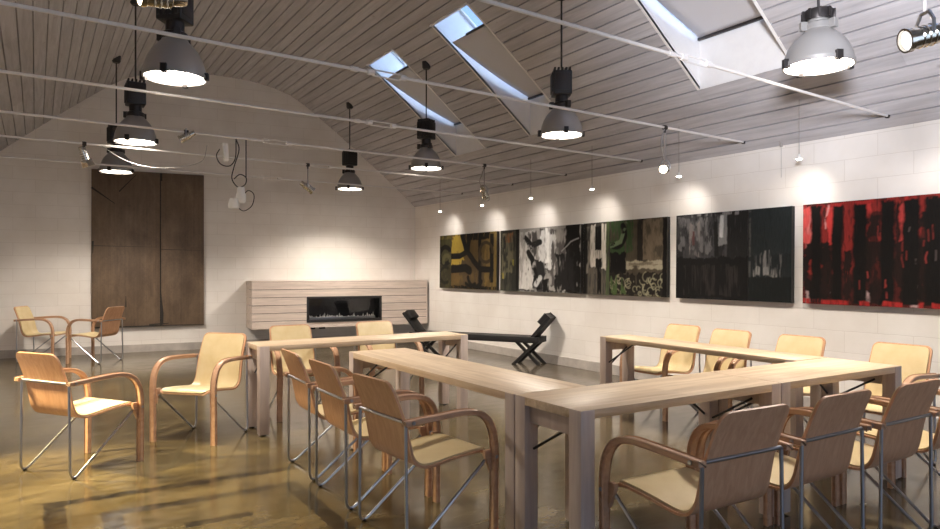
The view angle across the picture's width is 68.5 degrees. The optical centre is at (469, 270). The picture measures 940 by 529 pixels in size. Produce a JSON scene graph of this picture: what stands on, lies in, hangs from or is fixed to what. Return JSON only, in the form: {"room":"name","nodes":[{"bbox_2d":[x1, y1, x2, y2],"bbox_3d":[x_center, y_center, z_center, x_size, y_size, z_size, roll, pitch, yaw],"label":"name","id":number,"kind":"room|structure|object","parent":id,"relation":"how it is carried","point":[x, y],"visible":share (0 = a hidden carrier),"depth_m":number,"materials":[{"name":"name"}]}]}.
{"room":"meeting room","nodes":[
{"label":"meeting room","id":0,"kind":"room"},
{"bbox_2d":[0,74,414,349],"bbox_3d":[-4.527,-1.055,12.156,7.768,4.830,0.200,0,0,-26],"label":"wall","id":1,"kind":"structure","parent":0,"point":[289,232],"depth_m":12.09,"materials":[{"name":"white paint"}]},
{"bbox_2d":[91,169,203,328],"bbox_3d":[-5.399,-0.353,11.610,1.719,2.593,0.127,0,0,-26],"label":"wall panel","id":2,"kind":"object","parent":1,"relation":"attached to","point":[147,228],"visible":0.89,"depth_m":11.55,"materials":[{"name":"brown wood"}]},
{"bbox_2d":[0,333,401,358],"bbox_3d":[-4.489,1.298,12.049,7.541,0.125,0.025,0,0,-26],"label":"baseboard","id":3,"kind":"structure","parent":1,"relation":"attached to","point":[186,345],"depth_m":11.42,"materials":[{"name":"grey concrete"}]},
{"bbox_2d":[246,280,426,329],"bbox_3d":[-2.401,0.614,12.765,3.251,0.862,0.612,0,0,-26],"label":"fireplace","id":4,"kind":"object","parent":1,"relation":"attached to","point":[321,304],"visible":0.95,"depth_m":12.53,"materials":[{"name":"brown wood"}]},
{"bbox_2d":[309,315,374,319],"bbox_3d":[-2.335,0.861,12.615,1.250,0.045,0.060,0,0,-26],"label":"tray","id":5,"kind":"object","parent":4,"relation":"on","point":[323,316],"depth_m":12.57,"materials":[{"name":"metal"}]},
{"bbox_2d":[0,0,939,206],"bbox_3d":[-0.489,-2.352,5.717,7.562,2.184,16.600,0,0,-32],"label":"ceiling","id":6,"kind":"structure","parent":0,"point":[610,77],"depth_m":8.17,"materials":[{"name":"wood"}]},
{"bbox_2d":[98,56,133,174],"bbox_3d":[-4.969,-2.193,9.691,0.441,1.647,0.441,0,0,-32],"label":"pendant lamp","id":7,"kind":"object","parent":6,"relation":"hanging from","point":[110,158],"visible":0.8,"depth_m":9.60,"materials":[{"name":"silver metal"}]},
{"bbox_2d":[112,0,158,146],"bbox_3d":[-3.638,-2.183,7.504,0.441,1.609,0.441,0,0,-32],"label":"pendant lamp","id":8,"kind":"object","parent":6,"relation":"hanging from","point":[136,101],"visible":0.97,"depth_m":7.42,"materials":[{"name":"silver metal"}]},
{"bbox_2d":[139,0,208,88],"bbox_3d":[-2.126,-2.152,4.970,0.441,1.567,0.441,0,0,-32],"label":"pendant lamp","id":9,"kind":"object","parent":6,"relation":"hanging from","point":[172,61],"visible":0.91,"depth_m":4.88,"materials":[{"name":"silver metal"}]},
{"bbox_2d":[0,155,461,193],"bbox_3d":[-3.114,-1.350,9.911,7.353,0.052,0.044,0,0,-36],"label":"rod","id":10,"kind":"object","parent":6,"relation":"attached to","point":[252,176],"visible":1,"depth_m":9.62,"materials":[{"name":"white paint"}]},
{"bbox_2d":[0,135,513,193],"bbox_3d":[-2.310,-1.173,8.633,1.610,0.405,7.193,0,0,42],"label":"spotlight","id":11,"kind":"object","parent":6,"relation":"attached to","point":[86,161],"depth_m":8.07,"materials":[{"name":"grey metal"}]},
{"bbox_2d":[102,146,206,167],"bbox_3d":[-3.388,-1.224,7.438,1.156,0.238,0.068,0,0,2],"label":"cable","id":12,"kind":"object","parent":11,"relation":"hanging from","point":[102,146],"visible":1,"depth_m":7.43,"materials":[{"name":"grey plastic"}]},
{"bbox_2d":[0,110,566,199],"bbox_3d":[-1.628,-1.148,7.549,7.341,0.479,0.511,0,0,-32],"label":"spotlight","id":13,"kind":"object","parent":6,"relation":"attached to","point":[187,135],"depth_m":7.13,"materials":[{"name":"grey metal"}]},
{"bbox_2d":[216,139,254,210],"bbox_3d":[-2.381,-0.973,7.008,0.382,0.734,0.110,0,0,-32],"label":"power adapter","id":14,"kind":"object","parent":13,"relation":"hanging from","point":[240,196],"visible":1,"depth_m":7.00,"materials":[{"name":"white plastic"}]},
{"bbox_2d":[479,167,489,201],"bbox_3d":[0.187,-1.113,8.860,0.160,0.456,0.010,0,0,-32],"label":"cable","id":15,"kind":"object","parent":13,"relation":"attached to","point":[483,167],"visible":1,"depth_m":8.84,"materials":[{"name":"grey plastic"}]},
{"bbox_2d":[0,70,642,161],"bbox_3d":[-0.867,-1.350,6.339,7.353,0.052,0.044,0,0,-36],"label":"rod","id":16,"kind":"object","parent":6,"relation":"attached to","point":[368,122],"visible":1,"depth_m":5.82,"materials":[{"name":"white paint"}]},
{"bbox_2d":[335,102,363,190],"bbox_3d":[-2.047,-2.112,11.742,0.441,1.486,0.441,0,0,-32],"label":"pendant lamp","id":17,"kind":"object","parent":6,"relation":"hanging from","point":[349,159],"visible":0.88,"depth_m":11.65,"materials":[{"name":"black metal"}]},
{"bbox_2d":[0,0,745,173],"bbox_3d":[-0.095,-1.139,5.111,3.144,0.473,6.684,0,0,29],"label":"spotlight","id":18,"kind":"object","parent":6,"relation":"attached to","point":[663,169],"depth_m":4.58,"materials":[{"name":"grey metal"}]},
{"bbox_2d":[661,129,664,161],"bbox_3d":[1.810,-1.184,6.471,0.016,0.320,0.098,0,0,36],"label":"cable","id":19,"kind":"object","parent":18,"relation":"hanging from","point":[664,129],"visible":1,"depth_m":6.45,"materials":[{"name":"grey plastic"}]},
{"bbox_2d":[366,49,484,155],"bbox_3d":[-0.649,-2.762,10.360,1.587,1.834,0.890,0,0,-32],"label":"window","id":20,"kind":"structure","parent":6,"relation":"attached to","point":[414,93],"depth_m":10.58,"materials":[{"name":"white paint"}]},
{"bbox_2d":[386,67,459,123],"bbox_3d":[-0.543,-2.617,10.403,1.242,0.547,0.779,0,0,-32],"label":"blind","id":21,"kind":"object","parent":20,"relation":"attached to","point":[414,93],"depth_m":10.52,"materials":[{"name":"grey"}]},
{"bbox_2d":[409,61,443,171],"bbox_3d":[-0.599,-2.117,9.439,0.441,1.476,0.441,0,0,-32],"label":"pendant lamp","id":22,"kind":"object","parent":6,"relation":"hanging from","point":[425,150],"visible":0.97,"depth_m":9.35,"materials":[{"name":"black metal"}]},
{"bbox_2d":[429,3,551,135],"bbox_3d":[0.395,-2.762,8.701,1.587,1.834,0.870,0,0,-32],"label":"window","id":23,"kind":"structure","parent":6,"relation":"attached to","point":[480,47],"depth_m":8.87,"materials":[{"name":"white paint"}]},
{"bbox_2d":[452,26,541,96],"bbox_3d":[0.500,-2.617,8.744,1.242,0.547,0.759,0,0,-32],"label":"blind","id":24,"kind":"object","parent":23,"relation":"attached to","point":[480,43],"depth_m":8.68,"materials":[{"name":"grey fabric"}]},
{"bbox_2d":[137,0,889,118],"bbox_3d":[0.677,-1.170,3.884,7.341,0.412,0.511,0,0,-32],"label":"spotlight","id":25,"kind":"object","parent":6,"relation":"attached to","point":[165,4],"depth_m":4.03,"materials":[{"name":"grey metal"}]},
{"bbox_2d":[538,0,584,140],"bbox_3d":[0.929,-2.107,7.010,0.441,1.496,0.441,0,0,-32],"label":"pendant lamp","id":26,"kind":"object","parent":6,"relation":"hanging from","point":[559,124],"visible":0.95,"depth_m":6.91,"materials":[{"name":"silver metal"}]},
{"bbox_2d":[634,0,787,89],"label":"window","id":27,"kind":"structure","parent":6,"relation":"attached to","point":[737,35],"depth_m":6.66,"materials":[{"name":"white paint"}]},
{"bbox_2d":[657,0,760,37],"bbox_3d":[2.071,-2.617,6.247,1.242,0.547,0.959,0,0,-32],"label":"blind","id":28,"kind":"object","parent":27,"relation":"attached to","point":[705,18],"depth_m":6.56,"materials":[{"name":"grey fabric"}]},
{"bbox_2d":[796,100,802,159],"bbox_3d":[3.067,-1.316,6.430,0.064,0.576,0.064,0,0,-32],"label":"picture light","id":29,"kind":"object","parent":6,"relation":"hanging from","point":[798,157],"visible":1,"depth_m":6.43,"materials":[{"name":"grey metal"}]},
{"bbox_2d":[782,0,856,77],"bbox_3d":[2.378,-2.115,4.708,0.457,1.479,0.457,0,0,-32],"label":"pendant lamp","id":30,"kind":"object","parent":6,"relation":"hanging from","point":[821,49],"visible":1,"depth_m":4.62,"materials":[{"name":"silver metal"}]},
{"bbox_3d":[1.436,-1.350,2.678,7.340,0.052,0.498,0,0,-32],"label":"rod","id":31,"kind":"object","parent":6,"relation":"attached to","visible":0},
{"bbox_2d":[896,0,939,52],"bbox_3d":[2.066,-1.179,3.119,0.233,0.391,0.133,0,0,-8],"label":"spotlight","id":32,"kind":"object","parent":31,"relation":"hanging from","point":[909,39],"visible":1,"depth_m":3.09,"materials":[{"name":"grey metal"}]},
{"bbox_2d":[0,342,939,528],"bbox_3d":[-0.489,1.410,5.717,7.930,0.100,16.600,0,0,-32],"label":"floor","id":33,"kind":"structure","parent":0,"point":[248,480],"depth_m":4.65,"materials":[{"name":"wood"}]},
{"bbox_2d":[13,306,71,362],"bbox_3d":[-6.496,0.949,10.461,0.607,0.822,0.602,0,0,-6],"label":"armchair","id":34,"kind":"object","parent":33,"relation":"on","point":[27,324],"visible":0.89,"depth_m":10.36,"materials":[{"name":"brown wood"}]},
{"bbox_2d":[14,352,143,479],"bbox_3d":[-2.724,0.949,4.784,0.602,0.822,0.607,0,0,24],"label":"armchair","id":35,"kind":"object","parent":33,"relation":"on","point":[48,386],"visible":1,"depth_m":4.66,"materials":[{"name":"brown wood"}]},
{"bbox_2d":[65,306,125,363],"bbox_3d":[-5.565,0.949,10.321,0.607,0.822,0.602,0,0,8],"label":"armchair","id":36,"kind":"object","parent":33,"relation":"on","point":[110,322],"visible":1,"depth_m":10.22,"materials":[{"name":"brown wood"}]},
{"bbox_2d":[149,332,252,445],"bbox_3d":[-2.189,0.949,5.702,0.602,0.822,0.607,0,0,14],"label":"armchair","id":37,"kind":"object","parent":33,"relation":"on","point":[219,361],"visible":1,"depth_m":5.83,"materials":[{"name":"brown wood"}]},
{"bbox_2d":[269,324,340,421],"bbox_3d":[-1.632,0.949,6.596,0.602,0.822,0.607,0,0,-32],"label":"armchair","id":38,"kind":"object","parent":33,"relation":"on","point":[300,331],"visible":0.41,"depth_m":6.71,"materials":[{"name":"brown wood"}]},
{"bbox_2d":[281,348,385,480],"bbox_3d":[-0.962,0.949,4.784,0.607,0.822,0.602,0,0,-30],"label":"armchair","id":39,"kind":"object","parent":33,"relation":"on","point":[301,382],"visible":0.61,"depth_m":4.67,"materials":[{"name":"brown wood"}]},
{"bbox_2d":[246,331,467,435],"bbox_3d":[-0.985,0.990,6.351,2.005,0.740,0.440,0,0,-32],"label":"table","id":40,"kind":"object","parent":33,"relation":"on","point":[258,367],"visible":0.88,"depth_m":5.98,"materials":[{"name":"brown wood"}]},
{"bbox_2d":[309,359,432,510],"bbox_3d":[-0.638,0.949,4.241,0.607,0.822,0.602,0,0,-32],"label":"armchair","id":41,"kind":"object","parent":33,"relation":"on","point":[335,402],"visible":0.56,"depth_m":4.14,"materials":[{"name":"brown wood"}]},
{"bbox_2d":[354,320,423,404],"bbox_3d":[-0.875,0.949,7.119,0.602,0.822,0.607,0,0,-32],"label":"armchair","id":42,"kind":"object","parent":33,"relation":"on","point":[363,328],"visible":0.31,"depth_m":7.28,"materials":[{"name":"brown wood"}]},
{"bbox_2d":[353,373,498,528],"bbox_3d":[-0.266,0.949,3.669,0.607,0.822,0.602,0,0,-36],"label":"armchair","id":43,"kind":"object","parent":33,"relation":"on","point":[387,425],"visible":1,"depth_m":3.60,"materials":[{"name":"brown wood"}]},
{"bbox_2d":[349,348,584,528],"bbox_3d":[-0.150,0.990,4.502,0.480,0.740,2.158,0,0,-32],"label":"table","id":44,"kind":"object","parent":33,"relation":"on","point":[497,382],"visible":0.44,"depth_m":4.04,"materials":[{"name":"brown wood"}]},
{"bbox_2d":[402,310,555,365],"bbox_3d":[0.089,0.981,10.454,2.472,0.757,0.340,0,0,26],"label":"bench","id":45,"kind":"object","parent":33,"relation":"on","point":[411,316],"visible":0.83,"depth_m":10.11,"materials":[{"name":"black wood"}]},
{"bbox_2d":[515,372,780,528],"bbox_3d":[0.971,0.990,3.632,1.452,0.740,0.495,0,0,-32],"label":"table","id":46,"kind":"object","parent":33,"relation":"on","point":[573,412],"visible":0.71,"depth_m":3.40,"materials":[{"name":"brown wood"}]},
{"bbox_2d":[620,323,700,411],"bbox_3d":[1.889,0.949,6.729,0.607,0.822,0.602,0,0,-32],"label":"armchair","id":47,"kind":"object","parent":33,"relation":"on","point":[681,362],"visible":0.59,"depth_m":6.76,"materials":[{"name":"brown wood"}]},
{"bbox_2d":[599,404,792,528],"bbox_3d":[0.981,0.949,2.965,0.602,0.822,0.607,0,0,-30],"label":"armchair","id":48,"kind":"object","parent":33,"relation":"on","point":[737,463],"visible":1,"depth_m":2.83,"materials":[{"name":"brown wood"}]},
{"bbox_2d":[662,328,752,421],"bbox_3d":[2.149,0.949,6.148,0.607,0.822,0.602,0,0,-32],"label":"armchair","id":49,"kind":"object","parent":33,"relation":"on","point":[727,337],"visible":0.32,"depth_m":6.23,"materials":[{"name":"brown wood"}]},
{"bbox_2d":[600,334,826,458],"bbox_3d":[1.895,0.990,5.731,0.360,0.740,2.035,0,0,-30],"label":"table","id":50,"kind":"object","parent":33,"relation":"on","point":[627,343],"visible":0.44,"depth_m":5.61,"materials":[{"name":"brown wood"}]},
{"bbox_2d":[727,334,825,422],"bbox_3d":[2.511,0.949,5.572,0.607,0.822,0.602,0,0,-32],"label":"armchair","id":51,"kind":"object","parent":33,"relation":"on","point":[788,343],"visible":0.17,"depth_m":5.67,"materials":[{"name":"brown wood"}]},
{"bbox_2d":[696,389,871,528],"bbox_3d":[1.511,0.949,3.299,0.602,0.822,0.607,0,0,-32],"label":"armchair","id":52,"kind":"object","parent":33,"relation":"on","point":[826,444],"visible":0.65,"depth_m":3.13,"materials":[{"name":"brown wood"}]},
{"bbox_2d":[711,358,901,512],"bbox_3d":[2.138,0.990,4.366,1.292,0.740,0.495,0,0,-32],"label":"table","id":53,"kind":"object","parent":33,"relation":"on","point":[827,373],"visible":0.35,"depth_m":4.29,"materials":[{"name":"brown wood"}]},
{"bbox_2d":[773,378,939,528],"bbox_3d":[2.038,0.949,3.607,0.602,0.822,0.607,0,0,-32],"label":"armchair","id":54,"kind":"object","parent":33,"relation":"on","point":[900,429],"visible":0.59,"depth_m":3.45,"materials":[{"name":"brown wood"}]},
{"bbox_2d":[840,389,939,528],"bbox_3d":[2.558,0.949,3.934,0.602,0.822,0.607,0,0,-32],"label":"armchair","id":55,"kind":"object","parent":33,"relation":"on","point":[924,443],"visible":0.3,"depth_m":3.95,"materials":[{"name":"brown wood"}]},
{"bbox_2d":[863,342,939,477],"bbox_3d":[2.942,0.949,4.934,0.607,0.822,0.602,0,0,-32],"label":"armchair","id":56,"kind":"object","parent":33,"relation":"on","point":[915,360],"visible":0.29,"depth_m":4.98,"materials":[{"name":"brown wood"}]},
{"bbox_2d":[415,119,939,417],"bbox_3d":[2.783,0.030,7.775,0.200,2.660,16.600,0,0,-32],"label":"wall","id":57,"kind":"structure","parent":0,"point":[904,160],"depth_m":7.90,"materials":[{"name":"white paint"}]},
{"bbox_2d":[440,231,498,289],"bbox_3d":[-0.043,-0.160,12.006,0.061,0.960,1.864,0,0,-32],"label":"painting","id":58,"kind":"object","parent":57,"relation":"attached to","point":[467,261],"visible":1,"depth_m":11.88,"materials":[{"name":"paint"}]},
{"bbox_2d":[500,224,583,293],"bbox_3d":[1.026,-0.160,10.308,0.061,0.960,1.932,0,0,-32],"label":"painting","id":59,"kind":"object","parent":57,"relation":"attached to","point":[542,259],"visible":1,"depth_m":10.16,"materials":[{"name":"paint"}]},
{"bbox_2d":[583,217,669,297],"bbox_3d":[1.964,-0.160,8.817,0.061,0.960,1.476,0,0,-32],"label":"painting","id":60,"kind":"object","parent":57,"relation":"attached to","point":[623,257],"visible":1,"depth_m":8.72,"materials":[{"name":"paint"}]},
{"bbox_2d":[430,341,938,432],"bbox_3d":[2.954,1.296,7.292,0.025,0.128,15.200,0,0,-32],"label":"baseboard","id":61,"kind":"structure","parent":57,"relation":"attached to","point":[552,359],"depth_m":9.68,"materials":[{"name":"grey concrete"}]},
{"bbox_2d":[676,206,794,302],"bbox_3d":[2.817,-0.160,7.460,0.061,0.960,1.455,0,0,-32],"label":"painting","id":62,"kind":"object","parent":57,"relation":"attached to","point":[740,255],"visible":1,"depth_m":7.35,"materials":[{"name":"paint"}]},
{"bbox_2d":[803,193,939,308],"bbox_3d":[3.728,-0.160,6.012,0.061,0.960,1.727,0,0,-32],"label":"painting","id":63,"kind":"object","parent":57,"relation":"attached to","point":[881,252],"visible":1,"depth_m":6.16,"materials":[{"name":"paint"}]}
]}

